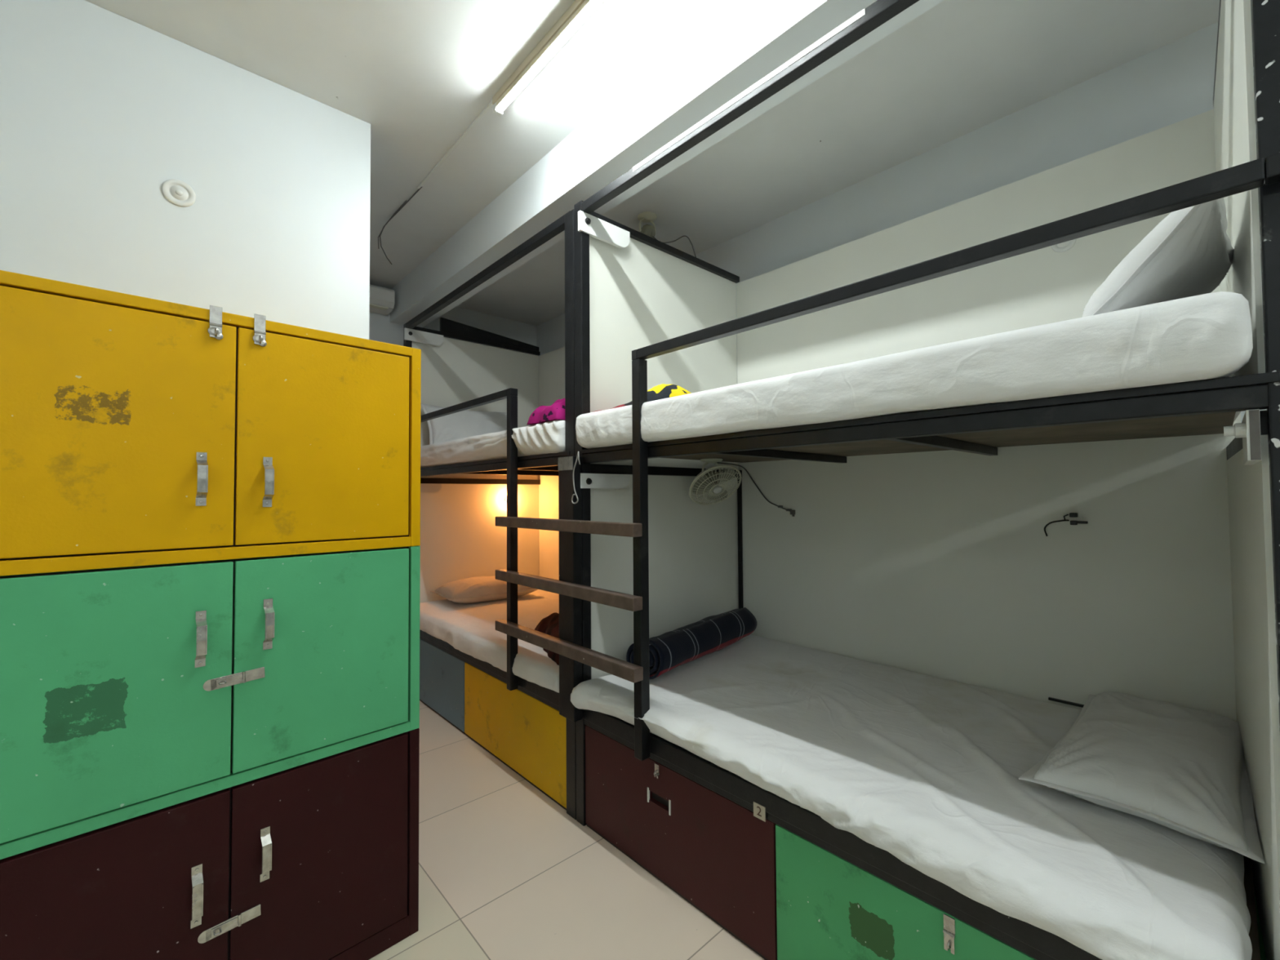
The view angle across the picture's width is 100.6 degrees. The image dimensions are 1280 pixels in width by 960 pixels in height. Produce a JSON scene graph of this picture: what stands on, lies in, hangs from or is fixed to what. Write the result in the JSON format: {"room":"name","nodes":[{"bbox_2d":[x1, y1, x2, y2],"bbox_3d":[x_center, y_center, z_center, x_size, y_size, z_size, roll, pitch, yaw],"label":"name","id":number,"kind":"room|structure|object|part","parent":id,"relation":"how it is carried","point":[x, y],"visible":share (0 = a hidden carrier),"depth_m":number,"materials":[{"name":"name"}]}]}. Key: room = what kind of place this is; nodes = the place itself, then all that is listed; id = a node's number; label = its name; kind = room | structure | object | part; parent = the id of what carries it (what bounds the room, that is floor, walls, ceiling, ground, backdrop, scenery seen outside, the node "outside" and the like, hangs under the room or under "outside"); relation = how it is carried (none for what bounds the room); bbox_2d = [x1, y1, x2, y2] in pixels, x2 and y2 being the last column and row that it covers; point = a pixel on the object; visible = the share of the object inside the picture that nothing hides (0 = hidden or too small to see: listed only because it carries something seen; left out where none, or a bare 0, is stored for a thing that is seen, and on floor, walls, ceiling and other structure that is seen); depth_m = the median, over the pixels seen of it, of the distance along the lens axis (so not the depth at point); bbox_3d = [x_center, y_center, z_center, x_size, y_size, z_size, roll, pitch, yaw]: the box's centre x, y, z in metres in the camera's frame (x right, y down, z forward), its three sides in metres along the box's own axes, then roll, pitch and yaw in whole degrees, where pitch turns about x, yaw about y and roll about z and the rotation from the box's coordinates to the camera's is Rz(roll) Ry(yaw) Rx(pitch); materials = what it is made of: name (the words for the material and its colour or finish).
{"room":"dormitory","nodes":[
{"label":"dormitory","id":0,"kind":"room"},
{"bbox_2d":[0,0,370,339],"bbox_3d":[-2.812,-0.044,2.320,2.402,3.070,2.182,1,-2,-43],"label":"wall","id":1,"kind":"structure","parent":0,"point":[100,108],"depth_m":1.91,"materials":[{"name":"paint"}]},
{"bbox_2d":[161,178,195,207],"bbox_3d":[-1.665,-1.037,1.920,0.094,0.094,0.009,1,-2,-43],"label":"round cover plate","id":2,"kind":"object","parent":1,"relation":"attached to","point":[179,193],"visible":1,"depth_m":1.92,"materials":[{"name":"white plastic"}]},
{"bbox_2d":[368,306,536,346],"bbox_3d":[-1.836,0.011,4.555,2.063,3.070,0.214,1,-2,-43],"label":"wall","id":3,"kind":"structure","parent":0,"point":[380,329],"depth_m":4.73,"materials":[{"name":"paint"}]},
{"bbox_2d":[369,284,395,315],"bbox_3d":[-2.201,-1.407,3.989,0.625,0.171,0.195,1,-2,-43],"label":"air conditioner","id":4,"kind":"object","parent":3,"relation":"attached to","point":[382,300],"visible":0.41,"depth_m":4.08,"materials":[{"name":"white plastic"}]},
{"bbox_2d":[389,0,943,327],"bbox_3d":[0.369,-1.485,1.877,0.247,0.260,6.786,1,-2,-43],"label":"beam","id":5,"kind":"structure","parent":3,"relation":"attached to","point":[738,43],"depth_m":2.10,"materials":[{"name":"paint"}]},
{"bbox_2d":[368,700,764,959],"bbox_3d":[-0.347,1.492,1.159,4.800,0.100,7.150,1,-2,-43],"label":"floor","id":6,"kind":"structure","parent":0,"point":[505,873],"depth_m":1.92,"materials":[{"name":"tile"}]},
{"bbox_2d":[0,728,419,959],"bbox_3d":[-1.288,1.136,1.602,0.985,0.647,0.695,1,-2,-45],"label":"storage cabinet","id":7,"kind":"object","parent":6,"relation":"on","point":[317,860],"visible":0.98,"depth_m":1.41,"materials":[{"name":"brown metal"}]},
{"bbox_3d":[-1.235,1.093,1.225,0.455,0.572,0.023,1,-2,-45],"label":"door","id":8,"kind":"part","parent":7,"relation":"part of","materials":[{"name":"red paint"}]},
{"bbox_3d":[-1.101,1.042,1.322,0.021,0.149,0.030,1,-2,-45],"label":"handle","id":9,"kind":"part","parent":7,"relation":"part of","materials":[{"name":"silver metal"}]},
{"bbox_2d":[0,546,420,859],"bbox_3d":[-1.292,0.515,1.620,0.985,0.593,0.695,1,-2,-45],"label":"storage cabinet","id":10,"kind":"object","parent":7,"relation":"on","point":[127,692],"visible":0.97,"depth_m":1.33,"materials":[{"name":"green paint"}]},
{"bbox_3d":[-1.239,0.489,1.242,0.455,0.554,0.023,1,-2,-45],"label":"door","id":11,"kind":"part","parent":10,"relation":"part of","materials":[{"name":"green paint"}]},
{"bbox_3d":[-1.106,0.403,1.340,0.021,0.141,0.030,1,-2,-45],"label":"handle","id":12,"kind":"part","parent":10,"relation":"part of","materials":[{"name":"silver metal"}]},
{"bbox_2d":[0,270,421,576],"bbox_3d":[-1.298,-0.114,1.639,0.985,0.664,0.690,1,-2,-45],"label":"storage cabinet","id":13,"kind":"object","parent":10,"relation":"on","point":[135,430],"visible":1,"depth_m":1.34,"materials":[{"name":"yellow metal"}]},
{"bbox_3d":[-1.245,-0.122,1.261,0.455,0.584,0.018,1,-2,-45],"label":"door","id":14,"kind":"part","parent":13,"relation":"part of","materials":[{"name":"yellow paint"}]},
{"bbox_3d":[-1.114,-0.003,1.353,0.021,0.137,0.030,1,-2,-45],"label":"handle","id":15,"kind":"part","parent":13,"relation":"part of","materials":[{"name":"silver metal"}]},
{"bbox_3d":[-1.014,0.005,1.452,0.021,0.137,0.030,1,-2,-45],"label":"handle","id":16,"kind":"part","parent":13,"relation":"part of","materials":[{"name":"silver metal"}]},
{"bbox_3d":[-0.921,-0.115,1.585,0.452,0.584,0.018,1,-2,-45],"label":"door","id":17,"kind":"part","parent":13,"relation":"part of","materials":[{"name":"yellow paint"}]},
{"bbox_3d":[-1.005,0.393,1.441,0.021,0.136,0.030,1,-2,-45],"label":"handle","id":18,"kind":"part","parent":10,"relation":"part of","materials":[{"name":"silver metal"}]},
{"bbox_3d":[-0.915,0.496,1.566,0.452,0.554,0.023,1,-2,-45],"label":"door","id":19,"kind":"part","parent":10,"relation":"part of","materials":[{"name":"green paint"}]},
{"bbox_3d":[-1.001,1.008,1.423,0.021,0.139,0.030,1,-2,-45],"label":"handle","id":20,"kind":"part","parent":7,"relation":"part of","materials":[{"name":"silver metal"}]},
{"bbox_3d":[-0.911,1.099,1.549,0.452,0.572,0.023,1,-2,-45],"label":"door","id":21,"kind":"part","parent":7,"relation":"part of","materials":[{"name":"red paint"}]},
{"bbox_2d":[419,638,465,734],"bbox_3d":[-1.034,1.308,3.813,0.921,0.425,0.984,1,-2,-43],"label":"storage drawer","id":22,"kind":"object","parent":6,"relation":"on","point":[442,674],"visible":0.2,"depth_m":3.37,"materials":[{"name":"blue paint"}]},
{"bbox_2d":[403,208,576,819],"bbox_3d":[-0.611,0.164,3.514,1.219,2.690,2.168,1,-2,-43],"label":"bunk bed","id":23,"kind":"object","parent":6,"relation":"on","point":[460,539],"visible":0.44,"depth_m":4.17,"materials":[{"name":"black metal"}]},
{"bbox_3d":[-1.723,0.183,3.929,0.045,2.690,0.050,1,-2,-43],"label":"post","id":24,"kind":"part","parent":23,"relation":"part of","materials":[{"name":"black metal"}]},
{"bbox_3d":[-1.223,-0.423,3.317,0.035,0.036,1.647,1,-2,-43],"label":"guard rail","id":25,"kind":"part","parent":23,"relation":"part of","materials":[{"name":"black metal"}]},
{"bbox_3d":[-1.311,-0.572,4.350,1.108,1.124,0.012,1,-2,-43],"label":"panel","id":26,"kind":"part","parent":23,"relation":"part of","materials":[{"name":"white laminate"}]},
{"bbox_3d":[-1.302,-1.130,4.351,1.108,0.032,0.025,1,-2,-43],"label":"rail","id":27,"kind":"part","parent":23,"relation":"part of","materials":[{"name":"black metal"}]},
{"bbox_3d":[-1.302,0.753,4.313,1.108,1.526,0.012,1,-2,-43],"label":"panel","id":28,"kind":"part","parent":23,"relation":"part of","materials":[{"name":"white laminate"}]},
{"bbox_3d":[-1.294,0.012,4.319,1.108,0.042,0.025,1,-2,-43],"label":"rail","id":29,"kind":"part","parent":23,"relation":"part of","materials":[{"name":"black metal"}]},
{"bbox_3d":[-1.008,-1.169,3.178,0.040,0.040,2.090,1,-2,-43],"label":"rail","id":30,"kind":"part","parent":23,"relation":"part of","materials":[{"name":"black metal"}]},
{"bbox_2d":[419,589,559,693],"bbox_3d":[-0.622,0.948,3.484,1.176,0.128,2.042,1,-2,-43],"label":"mattress","id":31,"kind":"object","parent":23,"relation":"on","point":[469,628],"visible":0.41,"depth_m":3.22,"materials":[{"name":"white fabric"}]},
{"bbox_2d":[429,576,537,603],"bbox_3d":[-1.164,0.824,4.054,0.720,0.172,0.440,1,-2,-39],"label":"pillow","id":32,"kind":"object","parent":31,"relation":"on","point":[479,588],"visible":0.73,"depth_m":3.88,"materials":[{"name":"beige fabric"}]},
{"bbox_2d":[534,612,559,665],"bbox_3d":[-0.328,0.786,2.796,0.380,0.160,0.614,0,-2,-23],"label":"folded blanket","id":33,"kind":"object","parent":31,"relation":"on","point":[549,625],"visible":0.14,"depth_m":2.75,"materials":[{"name":"brown fabric"}]},
{"bbox_2d":[440,317,538,351],"bbox_3d":[-1.227,-1.202,4.430,0.880,0.112,0.024,1,-2,-43],"label":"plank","id":34,"kind":"object","parent":23,"relation":"on","point":[447,326],"visible":1,"depth_m":4.32,"materials":[{"name":"black metal"}]},
{"bbox_3d":[-0.992,1.017,3.113,0.042,0.063,2.092,1,-2,-43],"label":"rail","id":35,"kind":"part","parent":23,"relation":"part of","materials":[{"name":"black metal"}]},
{"bbox_2d":[420,419,565,467],"bbox_3d":[-0.621,-0.168,3.527,1.213,0.153,2.048,1,-2,-43],"label":"mattress","id":36,"kind":"object","parent":23,"relation":"on","point":[546,437],"visible":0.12,"depth_m":2.83,"materials":[{"name":"white fabric"}]},
{"bbox_2d":[421,403,506,444],"bbox_3d":[-1.290,-0.387,4.067,0.701,0.356,0.200,1,-2,-42],"label":"pillow","id":37,"kind":"object","parent":36,"relation":"on","point":[464,424],"visible":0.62,"depth_m":3.97,"materials":[{"name":"fabric"}]},
{"bbox_2d":[526,398,564,425],"bbox_3d":[-0.319,-0.332,2.627,0.412,0.126,0.282,1,-2,-43],"label":"folded blanket","id":38,"kind":"object","parent":36,"relation":"on","point":[542,414],"visible":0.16,"depth_m":2.47,"materials":[{"name":"pink fabric"}]},
{"bbox_3d":[-0.997,-0.065,3.145,0.040,0.039,2.092,1,-2,-43],"label":"rail","id":39,"kind":"part","parent":23,"relation":"part of","materials":[{"name":"black metal"}]},
{"bbox_3d":[-0.178,0.183,3.933,0.014,2.628,2.095,1,-2,-43],"label":"panel","id":40,"kind":"part","parent":23,"relation":"part of","materials":[{"name":"white laminate"}]},
{"bbox_3d":[-0.295,0.132,2.379,0.045,2.686,0.070,1,-2,-43],"label":"post","id":41,"kind":"part","parent":23,"relation":"part of","materials":[{"name":"black metal"}]},
{"bbox_2d":[464,662,566,810],"bbox_3d":[-0.342,1.282,3.062,0.921,0.425,1.048,1,-2,-43],"label":"storage drawer","id":42,"kind":"object","parent":6,"relation":"on","point":[526,734],"visible":0.38,"depth_m":2.67,"materials":[{"name":"yellow paint"}]},
{"bbox_2d":[585,724,777,959],"bbox_3d":[0.416,1.253,2.226,0.938,0.425,0.934,1,-2,-43],"label":"storage drawer","id":43,"kind":"object","parent":6,"relation":"on","point":[712,851],"visible":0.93,"depth_m":1.83,"materials":[{"name":"red paint"}]},
{"bbox_2d":[573,0,1279,959],"bbox_3d":[0.816,0.005,1.968,1.219,2.900,2.039,1,-2,-43],"label":"bunk bed","id":44,"kind":"object","parent":6,"relation":"on","point":[917,542],"visible":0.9,"depth_m":2.02,"materials":[{"name":"black metal"}]},
{"bbox_2d":[495,349,649,760],"bbox_3d":[-0.343,0.279,2.320,0.091,1.507,1.041,1,-2,-43],"label":"ladder","id":45,"kind":"object","parent":44,"relation":"attached to","point":[570,526],"visible":0.94,"depth_m":2.25,"materials":[{"name":"black metal"}]},
{"bbox_2d":[571,451,580,504],"bbox_3d":[-0.269,-0.009,2.239,0.008,0.222,0.062,1,-2,-43],"label":"cord","id":46,"kind":"object","parent":44,"relation":"hanging from","point":[578,453],"visible":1,"depth_m":2.24,"materials":[{"name":"plastic"}]},
{"bbox_3d":[-0.251,0.122,2.331,0.045,2.702,0.055,1,-2,-43],"label":"post","id":47,"kind":"part","parent":44,"relation":"part of","materials":[{"name":"black metal"}]},
{"bbox_2d":[585,217,591,224],"bbox_3d":[-0.227,-1.141,2.339,0.028,0.028,0.012,1,-2,-43],"label":"bolt","id":48,"kind":"object","parent":44,"relation":"attached to","point":[588,220],"depth_m":2.34,"materials":[{"name":"black metal"}]},
{"bbox_2d":[586,478,591,484],"bbox_3d":[-0.219,0.006,2.307,0.028,0.028,0.012,1,-2,-43],"label":"bolt","id":49,"kind":"object","parent":44,"relation":"attached to","point":[588,481],"depth_m":2.30,"materials":[{"name":"black metal"}]},
{"bbox_3d":[0.159,-0.626,2.753,1.108,1.124,0.012,1,-2,-43],"label":"panel","id":50,"kind":"part","parent":44,"relation":"part of","materials":[{"name":"white laminate"}]},
{"bbox_3d":[0.169,-1.185,2.755,1.108,0.032,0.025,1,-2,-43],"label":"rail","id":51,"kind":"part","parent":44,"relation":"part of","materials":[{"name":"black metal"}]},
{"bbox_3d":[0.169,0.698,2.716,1.108,1.526,0.012,1,-2,-43],"label":"panel","id":52,"kind":"part","parent":44,"relation":"part of","materials":[{"name":"white laminate"}]},
{"bbox_3d":[0.177,-0.043,2.723,1.108,0.042,0.025,1,-2,-43],"label":"rail","id":53,"kind":"part","parent":44,"relation":"part of","materials":[{"name":"black metal"}]},
{"bbox_2d":[688,458,741,505],"bbox_3d":[0.386,0.011,2.723,0.278,0.240,0.220,1,-2,-43],"label":"fan","id":54,"kind":"object","parent":44,"relation":"hanging from","point":[708,482],"visible":1,"depth_m":2.70,"materials":[{"name":"white plastic"}]},
{"bbox_3d":[0.371,-0.098,2.759,0.116,0.020,0.116,1,-2,-43],"label":"mounting plate","id":55,"kind":"part","parent":54,"relation":"part of","materials":[{"name":"beige plastic"}]},
{"bbox_3d":[0.370,-0.009,2.757,0.092,0.093,0.094,1,-2,-43],"label":"motor","id":56,"kind":"part","parent":54,"relation":"part of","materials":[{"name":"beige plastic"}]},
{"bbox_3d":[0.386,0.028,2.713,0.227,0.157,0.180,1,-2,-43],"label":"blade","id":57,"kind":"part","parent":54,"relation":"part of","materials":[{"name":"beige plastic"}]},
{"bbox_3d":[0.583,0.738,3.070,0.020,1.500,0.020,1,-2,-43],"label":"post","id":58,"kind":"part","parent":44,"relation":"part of","materials":[{"name":"black metal"}]},
{"bbox_3d":[0.409,-1.222,1.639,0.040,0.040,1.954,1,-2,-43],"label":"rail","id":59,"kind":"part","parent":44,"relation":"part of","materials":[{"name":"black metal"}]},
{"bbox_2d":[716,462,795,516],"bbox_3d":[0.584,0.050,2.834,0.360,0.293,0.328,1,-2,-43],"label":"cable","id":60,"kind":"object","parent":44,"relation":"attached to","point":[792,512],"visible":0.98,"depth_m":2.93,"materials":[{"name":"black plastic"}]},
{"bbox_3d":[0.426,0.964,1.573,0.042,0.063,1.956,1,-2,-43],"label":"rail","id":61,"kind":"part","parent":44,"relation":"part of","materials":[{"name":"black metal"}]},
{"bbox_2d":[570,634,1252,959],"bbox_3d":[0.785,0.880,1.954,1.236,0.133,1.909,1,-2,-43],"label":"mattress","id":62,"kind":"object","parent":44,"relation":"on","point":[926,771],"visible":0.84,"depth_m":1.43,"materials":[{"name":"white fabric"}]},
{"bbox_2d":[626,607,756,679],"bbox_3d":[0.278,0.760,2.550,0.200,0.173,0.861,-2,-2,39],"label":"rolled blanket","id":63,"kind":"object","parent":62,"relation":"on","point":[670,650],"visible":0.95,"depth_m":2.42,"materials":[{"name":"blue fabric"}]},
{"bbox_2d":[1048,697,1084,707],"bbox_3d":[1.605,0.828,1.963,0.012,0.008,0.155,1,-2,-43],"label":"stub","id":64,"kind":"object","parent":62,"relation":"on","point":[1049,698],"visible":0.64,"depth_m":1.98,"materials":[{"name":"black plastic"}]},
{"bbox_2d":[1018,691,1264,863],"bbox_3d":[1.441,0.754,1.498,0.880,0.150,0.410,1,-2,-41],"label":"pillow","id":65,"kind":"object","parent":62,"relation":"on","point":[1181,769],"visible":0.98,"depth_m":1.32,"materials":[{"name":"fabric"}]},
{"bbox_2d":[575,291,1253,448],"bbox_3d":[0.800,-0.222,1.976,1.211,0.152,1.905,1,-2,-43],"label":"mattress","id":66,"kind":"object","parent":44,"relation":"on","point":[1209,335],"visible":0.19,"depth_m":1.16,"materials":[{"name":"white fabric"}]},
{"bbox_2d":[592,383,691,412],"bbox_3d":[0.029,-0.342,2.313,0.470,0.125,0.256,-1,-2,19],"label":"folded blanket","id":67,"kind":"object","parent":66,"relation":"on","point":[662,391],"visible":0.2,"depth_m":2.20,"materials":[{"name":"yellow fabric"}]},
{"bbox_2d":[1081,197,1233,317],"bbox_3d":[1.197,-0.430,1.219,0.560,0.246,0.226,1,-2,-40],"label":"pillow","id":68,"kind":"object","parent":66,"relation":"on","point":[1189,252],"visible":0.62,"depth_m":1.08,"materials":[{"name":"fabric"}]},
{"bbox_3d":[0.420,-0.118,1.606,0.040,0.039,1.956,1,-2,-43],"label":"rail","id":69,"kind":"part","parent":44,"relation":"part of","materials":[{"name":"black metal"}]},
{"bbox_3d":[0.514,-0.488,1.431,0.035,0.036,1.515,1,-2,-43],"label":"guard rail","id":70,"kind":"part","parent":44,"relation":"part of","materials":[{"name":"black metal"}]},
{"bbox_3d":[1.243,0.130,2.391,0.014,2.628,1.949,1,-2,-43],"label":"panel","id":71,"kind":"part","parent":44,"relation":"part of","materials":[{"name":"white laminate"}]},
{"bbox_2d":[1050,238,1076,252],"bbox_3d":[1.599,-0.900,2.008,0.009,0.076,0.076,1,-2,-43],"label":"round cover plate","id":72,"kind":"object","parent":44,"relation":"attached to","point":[1064,246],"visible":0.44,"depth_m":2.00,"materials":[{"name":"white plastic"}]},
{"bbox_2d":[1044,512,1088,536],"bbox_3d":[1.586,0.168,1.982,0.033,0.091,0.131,1,-2,-43],"label":"charging cable","id":73,"kind":"object","parent":44,"relation":"attached to","point":[1071,514],"visible":1,"depth_m":1.96,"materials":[{"name":"black plastic"}]},
{"bbox_3d":[1.477,-1.234,1.334,1.109,0.032,0.025,1,-2,-44],"label":"rail","id":74,"kind":"part","parent":44,"relation":"part of","materials":[{"name":"black metal"}]},
{"bbox_2d":[1223,422,1246,438],"bbox_3d":[1.051,-0.087,0.939,0.026,0.026,0.026,1,-2,-43],"label":"bolt","id":75,"kind":"object","parent":44,"relation":"attached to","point":[1239,429],"depth_m":0.93,"materials":[{"name":"white plastic"}]},
{"bbox_3d":[1.475,-0.694,1.325,1.109,1.046,0.008,1,-2,-44],"label":"panel","id":76,"kind":"part","parent":44,"relation":"part of","materials":[{"name":"white laminate"}]},
{"bbox_3d":[1.485,-0.092,1.302,1.109,0.042,0.025,1,-2,-44],"label":"rail","id":77,"kind":"part","parent":44,"relation":"part of","materials":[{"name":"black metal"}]},
{"bbox_3d":[1.484,0.671,1.288,1.109,1.482,0.008,1,-2,-44],"label":"panel","id":78,"kind":"part","parent":44,"relation":"part of","materials":[{"name":"white laminate"}]},
{"bbox_3d":[1.089,-0.027,0.878,0.045,2.900,0.064,1,-2,-43],"label":"post","id":79,"kind":"part","parent":44,"relation":"part of","materials":[{"name":"black metal"}]},
{"bbox_3d":[1.046,-0.508,0.854,0.035,0.036,0.054,1,-2,-43],"label":"guard rail","id":80,"kind":"part","parent":44,"relation":"part of","materials":[{"name":"black metal"}]},
{"bbox_2d":[775,824,1266,959],"bbox_3d":[1.062,1.229,1.525,0.938,0.425,0.965,1,-2,-43],"label":"storage drawer","id":81,"kind":"object","parent":6,"relation":"on","point":[828,907],"visible":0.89,"depth_m":1.40,"materials":[{"name":"green paint"}]},
{"bbox_3d":[0.738,1.217,1.227,0.024,0.410,0.963,1,-2,-43],"label":"door","id":82,"kind":"part","parent":81,"relation":"part of","materials":[{"name":"green paint"}]},
{"bbox_2d":[85,0,1219,325],"bbox_3d":[-0.369,-1.677,1.248,4.800,0.100,7.150,1,-2,-43],"label":"ceiling","id":83,"kind":"structure","parent":0,"point":[420,73],"depth_m":2.16,"materials":[{"name":"paint"}]},
{"bbox_2d":[417,99,493,188],"bbox_3d":[-0.903,-1.582,2.548,0.014,0.010,0.850,1,-2,-43],"label":"cable conduit","id":84,"kind":"object","parent":83,"relation":"attached to","point":[490,104],"visible":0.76,"depth_m":2.49,"materials":[{"name":"white plastic"}]},
{"bbox_2d":[377,186,422,264],"bbox_3d":[-1.371,-1.452,3.046,0.093,0.229,0.583,1,-2,-43],"label":"loose wires","id":85,"kind":"object","parent":84,"relation":"hanging from","point":[413,195],"visible":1,"depth_m":3.14,"materials":[{"name":"plastic"}]},
{"bbox_2d":[492,0,604,116],"bbox_3d":[-0.190,-1.580,1.784,0.039,0.066,1.224,1,-2,-43],"label":"tube light","id":86,"kind":"object","parent":83,"relation":"attached to","point":[580,11],"visible":1,"depth_m":1.94,"materials":[{"name":"white plastic"}]},
{"bbox_2d":[637,211,657,238],"bbox_3d":[0.028,-1.463,3.209,0.237,0.224,0.184,1,-2,-43],"label":"fan","id":87,"kind":"object","parent":83,"relation":"hanging from","point":[649,230],"visible":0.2,"depth_m":3.15,"materials":[{"name":"white plastic"}]},
{"bbox_3d":[0.044,-1.566,3.181,0.116,0.020,0.116,1,-2,-43],"label":"mounting plate","id":88,"kind":"part","parent":87,"relation":"part of","materials":[{"name":"beige plastic"}]},
{"bbox_3d":[0.046,-1.477,3.178,0.094,0.093,0.093,1,-2,-43],"label":"motor","id":89,"kind":"part","parent":87,"relation":"part of","materials":[{"name":"beige plastic"}]},
{"bbox_2d":[652,235,696,257],"bbox_3d":[0.200,-1.327,3.035,0.321,0.233,0.029,-2,-2,43],"label":"cable","id":90,"kind":"object","parent":87,"relation":"hanging from","point":[684,235],"visible":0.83,"depth_m":3.00,"materials":[{"name":"grey plastic"}]},
{"bbox_2d":[536,13,1279,730],"bbox_3d":[1.340,-0.061,2.766,0.185,3.070,7.150,1,-2,-43],"label":"wall","id":91,"kind":"structure","parent":0,"point":[1173,82],"depth_m":2.38,"materials":[{"name":"paint"}]}
]}

